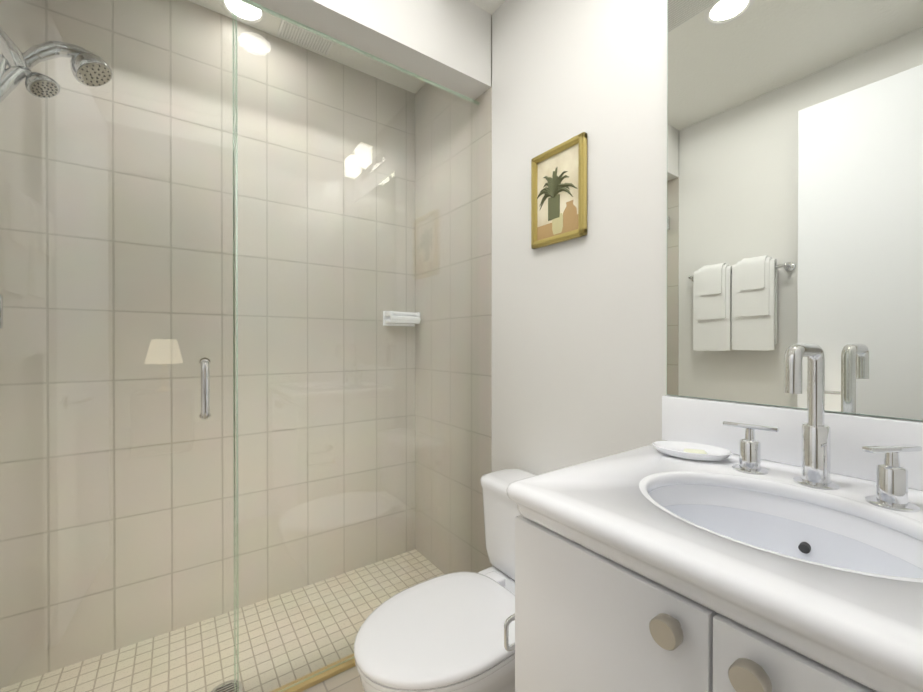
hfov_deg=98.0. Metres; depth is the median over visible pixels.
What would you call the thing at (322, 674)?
shower enclosure
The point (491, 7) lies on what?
ceiling
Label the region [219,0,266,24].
recessed light
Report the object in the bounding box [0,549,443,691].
floor
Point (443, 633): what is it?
toilet
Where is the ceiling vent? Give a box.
[277,19,333,54]
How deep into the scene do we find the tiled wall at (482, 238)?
1.90 m
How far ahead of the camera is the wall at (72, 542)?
1.61 m
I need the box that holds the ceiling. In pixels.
[188,0,505,93]
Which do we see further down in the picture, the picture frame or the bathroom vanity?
the bathroom vanity
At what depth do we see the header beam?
1.49 m
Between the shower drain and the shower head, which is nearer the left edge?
the shower head
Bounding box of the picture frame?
[531,132,586,248]
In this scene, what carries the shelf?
attached to the wall at (72, 542)
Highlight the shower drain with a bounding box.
[212,680,242,691]
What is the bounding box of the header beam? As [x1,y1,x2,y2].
[250,0,491,99]
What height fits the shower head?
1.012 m
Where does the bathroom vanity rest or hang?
on the floor
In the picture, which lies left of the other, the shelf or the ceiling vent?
the ceiling vent
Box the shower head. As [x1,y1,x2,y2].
[0,27,112,327]
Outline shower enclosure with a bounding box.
[0,0,479,691]
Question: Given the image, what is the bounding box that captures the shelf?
[383,311,420,326]
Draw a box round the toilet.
[354,469,535,691]
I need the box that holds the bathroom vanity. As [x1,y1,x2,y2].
[504,343,922,691]
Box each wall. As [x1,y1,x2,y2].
[0,0,414,688]
[415,15,491,573]
[492,0,922,565]

